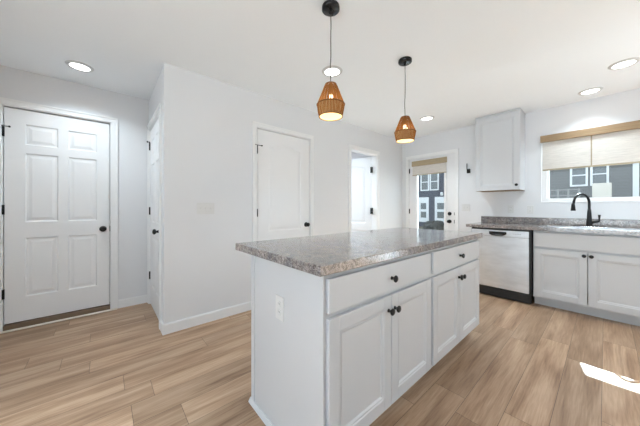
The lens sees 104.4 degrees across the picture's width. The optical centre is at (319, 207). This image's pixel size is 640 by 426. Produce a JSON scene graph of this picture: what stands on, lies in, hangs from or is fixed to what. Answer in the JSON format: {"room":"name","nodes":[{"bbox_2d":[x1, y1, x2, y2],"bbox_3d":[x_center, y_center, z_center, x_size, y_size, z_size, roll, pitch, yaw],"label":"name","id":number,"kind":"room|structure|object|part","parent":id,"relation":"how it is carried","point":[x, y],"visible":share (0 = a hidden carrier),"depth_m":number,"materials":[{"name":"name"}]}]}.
{"room":"kitchen","nodes":[
{"label":"kitchen","id":0,"kind":"room"},
{"bbox_2d":[0,65,148,299],"bbox_3d":[-2.734,-0.080,2.512,1.869,2.440,0.140,0,0,-41],"label":"wall","id":1,"kind":"structure","parent":0,"point":[132,113],"depth_m":2.85,"materials":[{"name":"paint"}]},
{"bbox_2d":[0,97,117,333],"bbox_3d":[-2.651,0.069,2.553,0.883,2.143,0.188,0,0,-41],"label":"door","id":2,"kind":"structure","parent":1,"relation":"in","point":[59,166],"depth_m":2.50,"materials":[{"name":"white paint"}]},
{"bbox_3d":[-2.373,0.235,2.711,0.062,0.062,0.061,0,0,-41],"label":"knob","id":3,"kind":"part","parent":2,"relation":"part of","materials":[{"name":"black metal"}]},
{"bbox_2d":[118,295,146,307],"bbox_3d":[-2.728,1.093,2.417,1.754,0.093,0.013,0,0,-41],"label":"baseboard","id":4,"kind":"structure","parent":1,"relation":"attached to","point":[136,300],"depth_m":2.88,"materials":[{"name":"white paint"}]},
{"bbox_2d":[149,69,161,318],"bbox_3d":[-1.730,-0.080,2.693,0.115,2.440,0.905,0,0,-41],"label":"wall","id":5,"kind":"structure","parent":0,"point":[155,98],"depth_m":2.41,"materials":[{"name":"paint"}]},
{"bbox_2d":[147,103,160,328],"bbox_3d":[-1.749,0.083,2.673,0.171,2.114,0.864,0,0,-41],"label":"door","id":6,"kind":"structure","parent":5,"relation":"in","point":[154,126],"depth_m":2.69,"materials":[{"name":"white paint"}]},
{"bbox_2d":[160,319,163,334],"bbox_3d":[-1.444,1.093,2.267,0.013,0.093,0.142,0,0,-41],"label":"baseboard","id":7,"kind":"structure","parent":5,"relation":"attached to","point":[161,321],"depth_m":2.25,"materials":[{"name":"white paint"}]},
{"bbox_2d":[162,63,401,323],"bbox_3d":[0.066,-0.080,3.578,3.986,2.440,0.115,0,0,-41],"label":"wall","id":8,"kind":"structure","parent":0,"point":[207,122],"depth_m":2.57,"materials":[{"name":"paint"}]},
{"bbox_2d":[197,203,213,213],"bbox_3d":[-1.129,0.010,2.454,0.165,0.112,0.014,0,0,-41],"label":"light switch","id":9,"kind":"object","parent":8,"relation":"attached to","point":[202,208],"visible":1,"depth_m":2.45,"materials":[{"name":"white plastic"}]},
{"bbox_2d":[164,301,250,334],"bbox_3d":[0.103,1.093,3.526,3.973,0.093,0.013,0,0,-41],"label":"baseboard","id":10,"kind":"structure","parent":8,"relation":"attached to","point":[171,327],"depth_m":2.45,"materials":[{"name":"white paint"}]},
{"bbox_2d":[252,121,313,241],"bbox_3d":[-0.445,0.086,3.096,0.882,2.107,0.173,0,0,-41],"label":"door","id":11,"kind":"structure","parent":8,"relation":"in","point":[282,159],"depth_m":3.04,"materials":[{"name":"white paint"}]},
{"bbox_2d":[349,144,379,231],"bbox_3d":[0.492,0.083,4.365,0.784,2.114,0.778,0,0,-41],"label":"door","id":12,"kind":"structure","parent":8,"relation":"in","point":[364,173],"depth_m":4.40,"materials":[{"name":"white paint"}]},
{"bbox_2d":[0,0,639,137],"bbox_3d":[0.218,-1.410,1.448,6.830,0.220,8.700,0,0,-41],"label":"ceiling","id":13,"kind":"structure","parent":0,"point":[472,59],"depth_m":2.03,"materials":[{"name":"paint"}]},
{"bbox_2d":[65,60,93,71],"bbox_3d":[-2.208,-1.294,2.281,0.196,0.012,0.196,0,0,-41],"label":"recessed light","id":14,"kind":"object","parent":13,"relation":"in","point":[76,65],"visible":1,"depth_m":2.27,"materials":[{"name":"white"}]},
{"bbox_2d":[316,0,344,120],"bbox_3d":[0.070,-0.943,1.604,0.185,0.715,0.185,0,0,-41],"label":"pendant lamp","id":15,"kind":"object","parent":13,"relation":"hanging from","point":[331,108],"visible":1,"depth_m":1.56,"materials":[{"name":"brown wicker"}]},
{"bbox_3d":[0.070,-1.023,1.604,0.011,0.465,0.011,0,0,-41],"label":"cord","id":16,"kind":"part","parent":15,"relation":"part of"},
{"bbox_3d":[0.070,-0.695,1.604,0.180,0.213,0.180,0,0,-41],"label":"lamp shade","id":17,"kind":"part","parent":15,"relation":"part of","materials":[{"name":"brown wicker"}]},
{"bbox_2d":[322,65,341,76],"bbox_3d":[0.116,-1.294,2.366,0.196,0.012,0.196,0,0,-41],"label":"recessed light","id":18,"kind":"object","parent":13,"relation":"in","point":[335,70],"visible":0.97,"depth_m":2.35,"materials":[{"name":"white"}]},
{"bbox_2d":[394,56,415,142],"bbox_3d":[0.750,-0.943,2.186,0.185,0.715,0.185,0,0,-41],"label":"pendant lamp","id":19,"kind":"object","parent":13,"relation":"hanging from","point":[403,134],"visible":1,"depth_m":2.14,"materials":[{"name":"brown wicker"}]},
{"bbox_3d":[0.750,-0.695,2.186,0.179,0.213,0.181,0,0,-41],"label":"lamp shade","id":20,"kind":"part","parent":19,"relation":"part of","materials":[{"name":"brown wicker"}]},
{"bbox_2d":[420,116,433,120],"bbox_3d":[1.556,-1.294,3.606,0.196,0.012,0.196,0,0,-41],"label":"recessed light","id":21,"kind":"object","parent":13,"relation":"in","point":[425,118],"visible":1,"depth_m":3.60,"materials":[{"name":"white"}]},
{"bbox_2d":[578,87,602,94],"bbox_3d":[3.015,-1.294,2.766,0.196,0.012,0.196,0,0,-41],"label":"recessed light","id":22,"kind":"object","parent":13,"relation":"in","point":[593,90],"visible":1,"depth_m":2.76,"materials":[{"name":"white"}]},
{"bbox_2d":[607,57,639,69],"bbox_3d":[2.744,-1.294,2.239,0.196,0.012,0.196,0,0,-41],"label":"recessed light","id":23,"kind":"object","parent":13,"relation":"in","point":[628,62],"visible":1,"depth_m":2.23,"materials":[{"name":"white"}]},
{"bbox_2d":[0,293,639,425],"bbox_3d":[0.723,1.200,0.867,6.830,0.120,7.160,0,0,-41],"label":"floor","id":24,"kind":"structure","parent":0,"point":[523,364],"depth_m":1.70,"materials":[{"name":"brown wood"}]},
{"bbox_2d":[248,251,430,425],"bbox_3d":[0.157,0.702,1.503,0.936,0.876,0.687,0,0,-41],"label":"base cabinet","id":25,"kind":"object","parent":24,"relation":"on","point":[340,348],"visible":0.98,"depth_m":1.18,"materials":[{"name":"white paint"}]},
{"bbox_3d":[-0.206,1.129,1.222,0.018,0.022,0.635,0,0,-41],"label":"shoe moulding","id":26,"kind":"part","parent":25,"relation":"part of","materials":[{"name":"white paint"}]},
{"bbox_2d":[276,294,283,321],"bbox_3d":[-0.198,0.494,1.222,0.006,0.118,0.072,0,0,-41],"label":"outlet plate","id":27,"kind":"object","parent":25,"relation":"attached to","point":[279,297],"depth_m":1.21,"materials":[{"name":"white plastic"}]},
{"bbox_3d":[-0.193,0.702,1.220,0.012,0.876,0.627,0,0,-41],"label":"panel","id":28,"kind":"part","parent":25,"relation":"part of","materials":[{"name":"white paint"}]},
{"bbox_3d":[0.195,0.733,1.137,0.437,0.565,0.020,0,0,-41],"label":"door","id":29,"kind":"part","parent":25,"relation":"part of","materials":[{"name":"white paint"}]},
{"bbox_2d":[235,227,482,276],"bbox_3d":[0.450,0.243,1.859,1.891,0.042,0.804,0,0,-41],"label":"countertop","id":30,"kind":"structure","parent":25,"relation":"on","point":[318,255],"depth_m":1.41,"materials":[{"name":"stone"}]},
{"bbox_3d":[0.351,0.652,1.298,0.912,0.776,0.019,0,0,-41],"label":"frame","id":31,"kind":"part","parent":25,"relation":"part of","materials":[{"name":"white paint"}]},
{"bbox_3d":[0.362,0.357,1.282,0.880,0.141,0.020,0,0,-41],"label":"drawer","id":32,"kind":"part","parent":25,"relation":"part of","materials":[{"name":"white paint"}]},
{"bbox_3d":[0.358,0.522,1.244,0.035,0.035,0.032,0,0,-41],"label":"knob","id":33,"kind":"part","parent":25,"relation":"part of","materials":[{"name":"black metal"}]},
{"bbox_3d":[0.379,0.362,1.262,0.035,0.035,0.032,0,0,-41],"label":"knob","id":34,"kind":"part","parent":25,"relation":"part of","materials":[{"name":"black metal"}]},
{"bbox_3d":[0.400,0.522,1.280,0.035,0.035,0.032,0,0,-41],"label":"knob","id":35,"kind":"part","parent":25,"relation":"part of","materials":[{"name":"black metal"}]},
{"bbox_3d":[0.529,0.733,1.427,0.437,0.565,0.020,0,0,-41],"label":"door","id":36,"kind":"part","parent":25,"relation":"part of","materials":[{"name":"white paint"}]},
{"bbox_2d":[429,239,478,367],"bbox_3d":[0.860,0.702,2.101,0.908,0.876,0.667,0,0,-41],"label":"base cabinet","id":37,"kind":"object","parent":24,"relation":"on","point":[454,277],"visible":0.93,"depth_m":1.79,"materials":[{"name":"white paint"}]},
{"bbox_3d":[0.884,0.733,1.736,0.437,0.565,0.020,0,0,-41],"label":"door","id":38,"kind":"part","parent":37,"relation":"part of","materials":[{"name":"white paint"}]},
{"bbox_3d":[1.051,0.357,1.881,0.880,0.141,0.020,0,0,-41],"label":"drawer","id":39,"kind":"part","parent":37,"relation":"part of","materials":[{"name":"white paint"}]},
{"bbox_3d":[1.218,0.733,2.026,0.437,0.565,0.020,0,0,-41],"label":"door","id":40,"kind":"part","parent":37,"relation":"part of","materials":[{"name":"white paint"}]},
{"bbox_2d":[472,227,532,303],"bbox_3d":[2.458,0.697,3.299,0.631,0.857,0.625,0,0,-41],"label":"dishwasher","id":41,"kind":"object","parent":24,"relation":"on","point":[505,258],"visible":0.85,"depth_m":3.05,"materials":[{"name":"silver metal"}]},
{"bbox_3d":[2.228,0.329,3.115,0.042,0.050,0.187,0,0,-41],"label":"handle","id":42,"kind":"part","parent":41,"relation":"part of","materials":[{"name":"black metal"}]},
{"bbox_3d":[2.251,0.324,3.127,0.027,0.077,0.597,0,0,-41],"label":"control panel","id":43,"kind":"part","parent":41,"relation":"part of","materials":[{"name":"silver metal"}]},
{"bbox_3d":[2.250,0.689,3.127,0.029,0.647,0.597,0,0,-41],"label":"door panel","id":44,"kind":"part","parent":41,"relation":"part of","materials":[{"name":"silver metal"}]},
{"bbox_3d":[2.259,1.073,3.122,0.024,0.103,0.611,0,0,-41],"label":"kick plate","id":45,"kind":"part","parent":41,"relation":"part of","materials":[{"name":"black plastic"}]},
{"bbox_2d":[533,230,639,325],"bbox_3d":[2.988,0.704,2.755,0.648,0.872,0.868,0,0,-41],"label":"base cabinet","id":46,"kind":"object","parent":24,"relation":"on","point":[597,275],"visible":1,"depth_m":2.56,"materials":[{"name":"white paint"}]},
{"bbox_2d":[466,216,639,235],"bbox_3d":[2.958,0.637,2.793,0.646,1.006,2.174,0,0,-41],"label":"countertop","id":47,"kind":"structure","parent":46,"relation":"on","point":[520,223],"depth_m":3.03,"materials":[{"name":"stone"}]},
{"bbox_2d":[570,193,605,226],"bbox_3d":[3.069,0.026,2.838,0.211,0.390,0.274,0,0,-41],"label":"faucet","id":48,"kind":"object","parent":47,"relation":"on","point":[589,223],"visible":1,"depth_m":2.87,"materials":[{"name":"black metal"}]},
{"bbox_3d":[3.032,-0.069,2.877,0.223,0.200,0.024,0,0,-4],"label":"spout","id":49,"kind":"part","parent":48,"relation":"part of","materials":[{"name":"black metal"}]},
{"bbox_3d":[3.158,0.137,2.842,0.032,0.108,0.081,0,0,-29],"label":"lever","id":50,"kind":"part","parent":48,"relation":"part of","materials":[{"name":"black metal"}]},
{"bbox_2d":[539,225,639,230],"bbox_3d":[2.993,0.309,2.761,0.460,0.174,0.780,0,0,-41],"label":"sink","id":51,"kind":"object","parent":47,"relation":"in","point":[555,226],"visible":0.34,"depth_m":2.77,"materials":[{"name":"silver metal"}]},
{"bbox_3d":[2.635,0.745,2.731,0.020,0.546,0.421,0,0,-41],"label":"door","id":52,"kind":"part","parent":46,"relation":"part of","materials":[{"name":"white paint"}]},
{"bbox_3d":[2.915,0.745,2.409,0.020,0.546,0.421,0,0,-41],"label":"door","id":53,"kind":"part","parent":46,"relation":"part of","materials":[{"name":"white paint"}]},
{"bbox_2d":[352,88,639,231],"bbox_3d":[2.743,-0.080,3.643,0.140,2.440,8.700,0,0,-41],"label":"wall","id":54,"kind":"structure","parent":0,"point":[621,107],"depth_m":3.35,"materials":[{"name":"paint"}]},
{"bbox_2d":[406,148,458,230],"bbox_3d":[2.002,0.086,4.453,0.196,2.108,0.935,0,0,-41],"label":"door","id":55,"kind":"structure","parent":54,"relation":"in","point":[451,177],"depth_m":4.22,"materials":[{"name":"white paint"}]},
{"bbox_2d":[412,157,446,175],"bbox_3d":[1.939,-0.727,4.434,0.024,0.267,0.635,0,0,-41],"label":"shade","id":56,"kind":"object","parent":55,"relation":"attached to","point":[436,165],"visible":1,"depth_m":4.41,"materials":[{"name":"beige fabric"}]},
{"bbox_3d":[1.985,0.060,4.448,0.060,1.700,0.570,0,0,-41],"label":"glass frame","id":57,"kind":"part","parent":55,"relation":"part of","materials":[{"name":"clear glass"}]},
{"bbox_2d":[462,204,469,210],"bbox_3d":[2.344,0.005,3.985,0.014,0.112,0.118,0,0,-41],"label":"light switch","id":58,"kind":"object","parent":54,"relation":"attached to","point":[465,207],"visible":1,"depth_m":3.98,"materials":[{"name":"white plastic"}]},
{"bbox_2d":[475,108,525,191],"bbox_3d":[2.536,-0.764,3.505,0.351,1.065,0.520,0,0,-41],"label":"upper cabinet","id":59,"kind":"object","parent":54,"relation":"attached to","point":[500,137],"visible":1,"depth_m":3.38,"materials":[{"name":"white paint"}]},
{"bbox_3d":[2.548,-1.286,3.516,0.319,0.023,0.520,0,0,-41],"label":"moulding","id":60,"kind":"part","parent":59,"relation":"part of","materials":[{"name":"white paint"}]},
{"bbox_2d":[508,205,513,212],"bbox_3d":[2.727,0.022,3.547,0.009,0.112,0.072,0,0,-41],"label":"wall outlet","id":61,"kind":"object","parent":54,"relation":"attached to","point":[510,207],"visible":1,"depth_m":3.54,"materials":[{"name":"white plastic"}]},
{"bbox_2d":[527,205,533,213],"bbox_3d":[2.869,0.028,3.384,0.009,0.112,0.072,0,0,-41],"label":"wall outlet","id":62,"kind":"object","parent":54,"relation":"attached to","point":[530,208],"visible":1,"depth_m":3.38,"materials":[{"name":"white plastic"}]},
{"bbox_2d":[481,216,639,227],"bbox_3d":[3.196,0.180,2.999,0.017,0.092,2.174,0,0,-41],"label":"backsplash","id":63,"kind":"structure","parent":54,"relation":"attached to","point":[621,223],"depth_m":3.14,"materials":[{"name":"stone"}]},
{"bbox_2d":[541,143,639,202],"bbox_3d":[3.317,-0.506,2.964,0.124,0.887,1.002,0,0,-41],"label":"window","id":64,"kind":"structure","parent":54,"relation":"in","point":[545,175],"depth_m":3.21,"materials":[{"name":"white plastic"}]},
{"bbox_2d":[540,120,639,170],"bbox_3d":[3.256,-0.709,2.898,0.060,0.458,1.022,0,0,-41],"label":"window shade","id":65,"kind":"object","parent":64,"relation":"attached to","point":[614,144],"visible":1,"depth_m":2.92,"materials":[{"name":"cream woven fabric"},{"name":"honey wood"}]},
{"label":"outside","id":66,"kind":"structure","parent":0,"visible":0},
{"bbox_3d":[8.040,1.790,13.614,150.000,0.400,150.000,0,0,-41],"label":"ground","id":67,"kind":"structure","parent":66,"visible":0},
{"bbox_2d":[418,173,443,226],"bbox_3d":[11.651,-2.735,23.179,8.800,8.650,11.900,0,0,-41],"label":"house","id":68,"kind":"structure","parent":67,"relation":"on","point":[430,186],"depth_m":20.09,"materials":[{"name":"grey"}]},
{"bbox_3d":[8.601,0.175,20.561,0.080,2.030,0.850,0,0,-41],"label":"door","id":69,"kind":"part","parent":68,"relation":"part of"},
{"bbox_3d":[8.667,-2.095,20.492,0.010,1.250,0.540,0,0,-41],"label":"pane","id":70,"kind":"part","parent":68,"relation":"part of","materials":[{"name":"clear glass"}]},
{"bbox_3d":[9.178,-2.095,19.904,0.010,1.250,0.540,0,0,-41],"label":"pane","id":71,"kind":"part","parent":68,"relation":"part of","materials":[{"name":"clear glass"}]},
{"bbox_3d":[9.601,0.175,19.410,0.080,2.030,1.200,0,0,-41],"label":"door","id":72,"kind":"part","parent":68,"relation":"part of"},
{"bbox_2d":[422,220,443,229],"bbox_3d":[8.305,1.330,17.477,1.461,0.888,1.880,0,0,-41],"label":"shrub","id":73,"kind":"object","parent":67,"relation":"on","point":[435,225],"visible":0.8,"depth_m":17.16,"materials":[{"name":"green plant"}]},
{"bbox_2d":[550,188,579,197],"bbox_3d":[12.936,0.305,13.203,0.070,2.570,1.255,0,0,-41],"label":"porch railing","id":74,"kind":"object","parent":67,"relation":"on","point":[578,189],"visible":0.37,"depth_m":13.05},
{"bbox_3d":[12.938,-0.785,13.201,0.050,0.350,1.250,0,0,-41],"label":"rail","id":75,"kind":"part","parent":74,"relation":"part of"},
{"bbox_2d":[550,163,638,197],"bbox_3d":[17.260,-2.735,16.727,8.800,8.650,5.200,0,0,-41],"label":"house","id":76,"kind":"structure","parent":67,"relation":"on","point":[624,178],"depth_m":13.37,"materials":[{"name":"stone"}]},
{"bbox_3d":[14.447,-1.795,13.843,0.010,1.050,0.520,0,0,-41],"label":"pane","id":77,"kind":"part","parent":76,"relation":"part of","materials":[{"name":"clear glass"}]},
{"bbox_3d":[14.948,-1.795,13.266,0.010,1.050,0.490,0,0,-41],"label":"pane","id":78,"kind":"part","parent":76,"relation":"part of","materials":[{"name":"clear glass"}]},
{"bbox_2d":[592,183,611,196],"bbox_3d":[13.437,0.215,11.826,0.200,2.750,0.620,0,0,-41],"label":"privacy screen","id":79,"kind":"object","parent":67,"relation":"on","point":[598,189],"visible":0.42,"depth_m":11.74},
{"bbox_2d":[639,163,639,196],"bbox_3d":[21.697,-1.435,12.004,7.500,6.050,7.650,0,0,-41],"label":"house","id":80,"kind":"structure","parent":67,"relation":"on","point":[639,163],"depth_m":14.92,"materials":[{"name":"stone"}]}
]}

